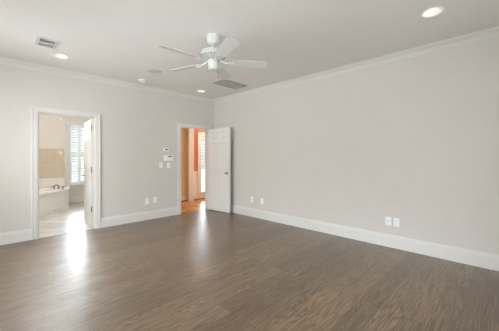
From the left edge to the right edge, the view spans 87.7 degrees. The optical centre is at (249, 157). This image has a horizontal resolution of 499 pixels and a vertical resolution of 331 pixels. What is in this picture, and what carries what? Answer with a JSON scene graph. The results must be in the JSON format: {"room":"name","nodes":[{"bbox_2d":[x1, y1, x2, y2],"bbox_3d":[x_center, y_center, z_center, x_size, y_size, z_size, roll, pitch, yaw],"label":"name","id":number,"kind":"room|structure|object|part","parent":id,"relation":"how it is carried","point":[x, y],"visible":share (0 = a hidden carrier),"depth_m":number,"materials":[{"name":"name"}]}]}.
{"room":"empty bedroom","nodes":[
{"label":"empty bedroom","id":0,"kind":"room"},
{"bbox_2d":[39,114,89,202],"bbox_3d":[-5.255,-0.093,7.187,0.150,2.740,2.830,0,0,45],"label":"wall","id":1,"kind":"structure","parent":0,"point":[52,131],"depth_m":7.08,"materials":[{"name":"paint"}]},
{"bbox_2d":[39,150,63,178],"bbox_3d":[-5.632,0.165,6.688,0.014,0.755,1.390,0,0,45],"label":"wall tile","id":2,"kind":"structure","parent":1,"relation":"attached to","point":[51,163],"depth_m":6.99,"materials":[{"name":"beige tile"}]},
{"bbox_2d":[39,178,63,187],"bbox_3d":[-5.624,0.659,6.690,0.022,0.235,1.405,0,0,45],"label":"trim","id":3,"kind":"structure","parent":1,"relation":"attached to","point":[45,182],"depth_m":6.96,"materials":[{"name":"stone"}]},
{"bbox_2d":[39,148,63,149],"bbox_3d":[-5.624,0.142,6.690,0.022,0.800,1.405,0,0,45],"label":"trim","id":4,"kind":"structure","parent":1,"relation":"attached to","point":[39,148],"depth_m":6.95,"materials":[{"name":"beige stone"}]},
{"bbox_2d":[65,120,84,187],"bbox_3d":[-4.903,-0.096,7.479,0.167,1.902,0.680,0,0,45],"label":"window","id":5,"kind":"structure","parent":1,"relation":"in","point":[70,181],"depth_m":7.38,"materials":[{"name":"white paint"}]},
{"bbox_3d":[-4.984,-0.103,7.398,0.026,1.708,0.224,0,0,45],"label":"shutter frame","id":6,"kind":"part","parent":5,"relation":"part of","materials":[{"name":"white paint"}]},
{"bbox_3d":[-4.824,-0.103,7.561,0.026,1.708,0.224,0,0,45],"label":"shutter frame","id":7,"kind":"part","parent":5,"relation":"part of","materials":[{"name":"white paint"}]},
{"bbox_2d":[72,196,83,202],"bbox_3d":[-4.638,1.188,7.695,0.017,0.178,1.040,0,0,45],"label":"baseboard","id":8,"kind":"structure","parent":1,"relation":"attached to","point":[78,199],"depth_m":7.42,"materials":[{"name":"white paint"}]},
{"bbox_2d":[0,64,213,232],"bbox_3d":[-1.855,-0.093,5.713,0.120,2.740,7.400,0,0,45],"label":"wall","id":9,"kind":"structure","parent":0,"point":[136,125],"depth_m":4.88,"materials":[{"name":"beige paint"}]},
{"bbox_2d":[0,229,30,244],"bbox_3d":[-3.849,1.188,3.590,0.017,0.178,1.275,0,0,45],"label":"baseboard","id":10,"kind":"structure","parent":9,"relation":"attached to","point":[10,237],"depth_m":3.91,"materials":[{"name":"white paint"}]},
{"bbox_2d":[31,106,100,239],"bbox_3d":[-3.111,0.231,4.438,0.172,2.092,0.970,0,0,45],"label":"door frame","id":11,"kind":"structure","parent":9,"relation":"attached to","point":[35,110],"depth_m":4.26,"materials":[{"name":"white paint"}]},
{"bbox_2d":[82,119,92,226],"bbox_3d":[-3.142,0.273,5.071,0.145,1.985,0.806,0,0,-41],"label":"door","id":12,"kind":"structure","parent":9,"relation":"in","point":[88,126],"depth_m":5.04,"materials":[{"name":"white paint"}]},
{"bbox_2d":[0,57,213,103],"bbox_3d":[-2.573,-1.418,4.841,0.080,0.090,4.850,0,0,45],"label":"crown molding","id":13,"kind":"structure","parent":9,"relation":"attached to","point":[3,61],"depth_m":4.62,"materials":[{"name":"paint"}]},
{"bbox_2d":[101,207,177,227],"bbox_3d":[-2.169,1.188,5.297,0.017,0.178,1.576,0,0,45],"label":"baseboard","id":14,"kind":"structure","parent":9,"relation":"attached to","point":[147,215],"depth_m":5.21,"materials":[{"name":"white paint"}]},
{"bbox_2d":[164,155,172,160],"bbox_3d":[-1.774,0.000,5.687,0.033,0.132,0.210,0,0,45],"label":"alarm keypad","id":15,"kind":"object","parent":9,"relation":"attached to","point":[166,157],"visible":1,"depth_m":5.67,"materials":[{"name":"white plastic"}]},
{"bbox_2d":[178,122,210,214],"bbox_3d":[-1.339,0.237,6.237,0.172,2.079,0.928,0,0,45],"label":"door frame","id":16,"kind":"structure","parent":9,"relation":"attached to","point":[180,125],"depth_m":6.11,"materials":[{"name":"white paint"}]},
{"bbox_2d":[208,127,230,212],"bbox_3d":[-0.741,0.278,6.204,0.771,1.975,0.165,0,0,41],"label":"door","id":17,"kind":"structure","parent":9,"relation":"in","point":[219,139],"depth_m":6.16,"materials":[{"name":"white paint"}]},
{"bbox_2d":[186,128,188,200],"bbox_3d":[-1.778,-0.093,7.728,0.140,2.740,0.170,0,0,45],"label":"wall","id":18,"kind":"structure","parent":0,"point":[187,129],"depth_m":7.66,"materials":[{"name":"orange paint"}]},
{"bbox_2d":[189,129,193,200],"bbox_3d":[-1.722,-0.093,7.673,0.018,2.740,0.180,0,0,45],"label":"trim","id":19,"kind":"structure","parent":18,"relation":"attached to","point":[191,131],"depth_m":7.67,"materials":[{"name":"beige paint"}]},
{"bbox_2d":[181,128,204,196],"bbox_3d":[-1.636,-0.093,8.079,0.150,2.740,3.520,0,0,45],"label":"wall","id":20,"kind":"structure","parent":0,"point":[183,130],"depth_m":7.68,"materials":[{"name":"orange paint"}]},
{"bbox_2d":[194,171,197,194],"bbox_3d":[-1.671,0.840,7.920,0.024,0.875,0.255,0,0,45],"label":"trim","id":21,"kind":"structure","parent":20,"relation":"attached to","point":[195,172],"depth_m":7.94,"materials":[{"name":"beige paint"}]},
{"bbox_2d":[194,194,204,198],"bbox_3d":[-1.044,1.206,8.545,0.017,0.142,2.025,0,0,45],"label":"baseboard","id":22,"kind":"structure","parent":20,"relation":"attached to","point":[203,195],"depth_m":8.01,"materials":[{"name":"beige paint"}]},
{"bbox_2d":[197,132,204,194],"bbox_3d":[-1.326,0.167,8.332,0.162,1.940,0.865,0,0,45],"label":"window","id":23,"kind":"structure","parent":20,"relation":"in","point":[199,134],"depth_m":8.06,"materials":[{"name":"beige paint"}]},
{"bbox_2d":[0,199,498,330],"bbox_3d":[-0.775,1.327,4.545,10.142,0.100,7.350,0,0,45],"label":"floor","id":24,"kind":"structure","parent":0,"point":[205,269],"depth_m":2.68,"materials":[{"name":"brown wood"}]},
{"bbox_2d":[39,186,69,216],"bbox_3d":[-4.790,1.025,5.955,2.230,0.504,1.514,0,0,45],"label":"bathtub","id":25,"kind":"object","parent":24,"relation":"on","point":[51,200],"visible":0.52,"depth_m":6.09,"materials":[{"name":"white plastic"}]},
{"bbox_3d":[-4.553,1.040,5.925,0.012,0.355,1.020,0,0,0],"label":"panel","id":26,"kind":"part","parent":25,"relation":"part of","materials":[{"name":"white plastic"}]},
{"bbox_2d":[38,228,93,237],"bbox_3d":[-3.109,1.274,4.436,0.055,0.006,0.790,0,0,45],"label":"threshold","id":27,"kind":"object","parent":24,"relation":"on","point":[88,228],"visible":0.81,"depth_m":4.41,"materials":[{"name":"white stone"}]},
{"bbox_2d":[0,0,498,98],"bbox_3d":[-0.321,-1.523,2.568,6.720,0.120,5.170,0,0,45],"label":"ceiling","id":28,"kind":"structure","parent":0,"point":[120,40],"depth_m":3.05,"materials":[{"name":"paint"}]},
{"bbox_2d":[34,36,58,48],"bbox_3d":[-2.571,-1.454,3.289,0.300,0.017,0.210,0,0,45],"label":"ceiling vent","id":29,"kind":"object","parent":28,"relation":"in","point":[41,41],"visible":1,"depth_m":3.27,"materials":[{"name":"metal"}]},
{"bbox_2d":[52,53,68,58],"bbox_3d":[-2.711,-1.494,3.722,0.204,0.078,0.204,0,0,45],"label":"recessed light","id":30,"kind":"object","parent":28,"relation":"in","point":[57,55],"visible":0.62,"depth_m":3.76,"materials":[{"name":"white plastic"}]},
{"bbox_2d":[147,69,160,73],"bbox_3d":[-1.600,-1.460,4.376,0.224,0.006,0.224,0,0,45],"label":"ceiling speaker","id":31,"kind":"object","parent":28,"relation":"attached to","point":[155,71],"visible":1,"depth_m":4.37,"materials":[{"name":"plastic"}]},
{"bbox_2d":[159,33,267,79],"bbox_3d":[-0.473,-1.216,3.070,1.274,0.495,1.227,0,0,45],"label":"ceiling fan","id":32,"kind":"object","parent":28,"relation":"hanging from","point":[212,55],"visible":1,"depth_m":3.04,"materials":[{"name":"white plastic"}]},
{"bbox_3d":[-0.751,-1.143,2.796,0.445,0.006,0.142,0,13,-44],"label":"blade","id":33,"kind":"part","parent":32,"relation":"part of","materials":[{"name":"white wood"}]},
{"bbox_3d":[-0.823,-1.143,3.306,0.445,0.006,0.142,0,13,28],"label":"blade","id":34,"kind":"part","parent":32,"relation":"part of","materials":[{"name":"white wood"}]},
{"bbox_3d":[-0.560,-1.151,2.981,0.182,0.049,0.088,0,0,-44],"label":"blade arm","id":35,"kind":"part","parent":32,"relation":"part of","materials":[{"name":"white metal"}]},
{"bbox_3d":[-0.588,-1.151,3.180,0.182,0.049,0.088,0,0,28],"label":"blade arm","id":36,"kind":"part","parent":32,"relation":"part of","materials":[{"name":"white metal"}]},
{"bbox_3d":[-0.361,-1.143,3.531,0.142,0.006,0.445,-13,-2,10],"label":"blade","id":37,"kind":"part","parent":32,"relation":"part of","materials":[{"name":"white wood"}]},
{"bbox_3d":[-0.245,-1.143,2.707,0.142,0.006,0.445,14,-6,-25],"label":"blade","id":38,"kind":"part","parent":32,"relation":"part of","materials":[{"name":"white wood"}]},
{"bbox_3d":[-0.267,-1.151,3.124,0.182,0.049,0.088,0,0,-8],"label":"blade arm","id":39,"kind":"part","parent":32,"relation":"part of","materials":[{"name":"white metal"}]},
{"bbox_3d":[-0.003,-1.143,3.161,0.445,0.006,0.142,0,-13,-8],"label":"blade","id":40,"kind":"part","parent":32,"relation":"part of","materials":[{"name":"white wood"}]},
{"bbox_2d":[210,79,248,88],"bbox_3d":[-0.387,-1.454,5.131,0.390,0.017,0.670,0,0,45],"label":"ceiling vent","id":41,"kind":"object","parent":28,"relation":"in","point":[226,83],"visible":0.94,"depth_m":5.11,"materials":[{"name":"metal"}]},
{"bbox_2d":[420,6,444,17],"bbox_3d":[1.831,-1.494,2.601,0.204,0.078,0.204,0,0,45],"label":"recessed light","id":42,"kind":"object","parent":28,"relation":"in","point":[434,11],"visible":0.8,"depth_m":2.64,"materials":[{"name":"white glass"}]},
{"bbox_2d":[214,37,498,254],"bbox_3d":[1.493,-0.093,4.325,6.600,2.740,0.120,0,0,45],"label":"wall","id":43,"kind":"structure","parent":0,"point":[414,141],"depth_m":3.76,"materials":[{"name":"beige paint"}]},
{"bbox_2d":[214,26,498,103],"bbox_3d":[1.352,-1.418,4.324,6.400,0.090,0.080,0,0,45],"label":"crown molding","id":44,"kind":"structure","parent":43,"relation":"attached to","point":[493,32],"depth_m":3.75,"materials":[{"name":"paint"}]},
{"bbox_2d":[231,205,498,270],"bbox_3d":[1.374,1.188,4.347,6.400,0.178,0.017,0,0,45],"label":"baseboard","id":45,"kind":"structure","parent":43,"relation":"attached to","point":[461,255],"depth_m":3.73,"materials":[{"name":"white paint"}]},
{"bbox_2d":[385,217,390,224],"bbox_3d":[1.996,0.908,3.735,0.074,0.118,0.017,0,0,45],"label":"wall plate","id":46,"kind":"object","parent":43,"relation":"attached to","point":[387,219],"visible":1,"depth_m":3.74,"materials":[{"name":"white plastic"}]},
{"bbox_2d":[394,218,398,226],"bbox_3d":[2.074,0.911,3.663,0.074,0.118,0.010,0,0,45],"label":"outlet","id":47,"kind":"object","parent":43,"relation":"attached to","point":[396,220],"visible":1,"depth_m":3.66,"materials":[{"name":"white plastic"}]},
{"label":"outside","id":48,"kind":"structure","parent":0,"visible":0},
{"bbox_2d":[72,169,204,190],"bbox_3d":[-11.106,1.652,16.644,21.358,0.150,50.000,0,0,45],"label":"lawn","id":49,"kind":"structure","parent":48,"point":[204,169],"depth_m":18.19,"materials":[{"name":"green plant"}]},
{"bbox_2d":[72,159,83,180],"bbox_3d":[-7.223,0.817,10.136,1.848,1.545,2.925,0,0,45],"label":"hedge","id":50,"kind":"object","parent":49,"relation":"on","point":[74,159],"visible":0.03,"depth_m":10.08,"materials":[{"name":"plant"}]}
]}

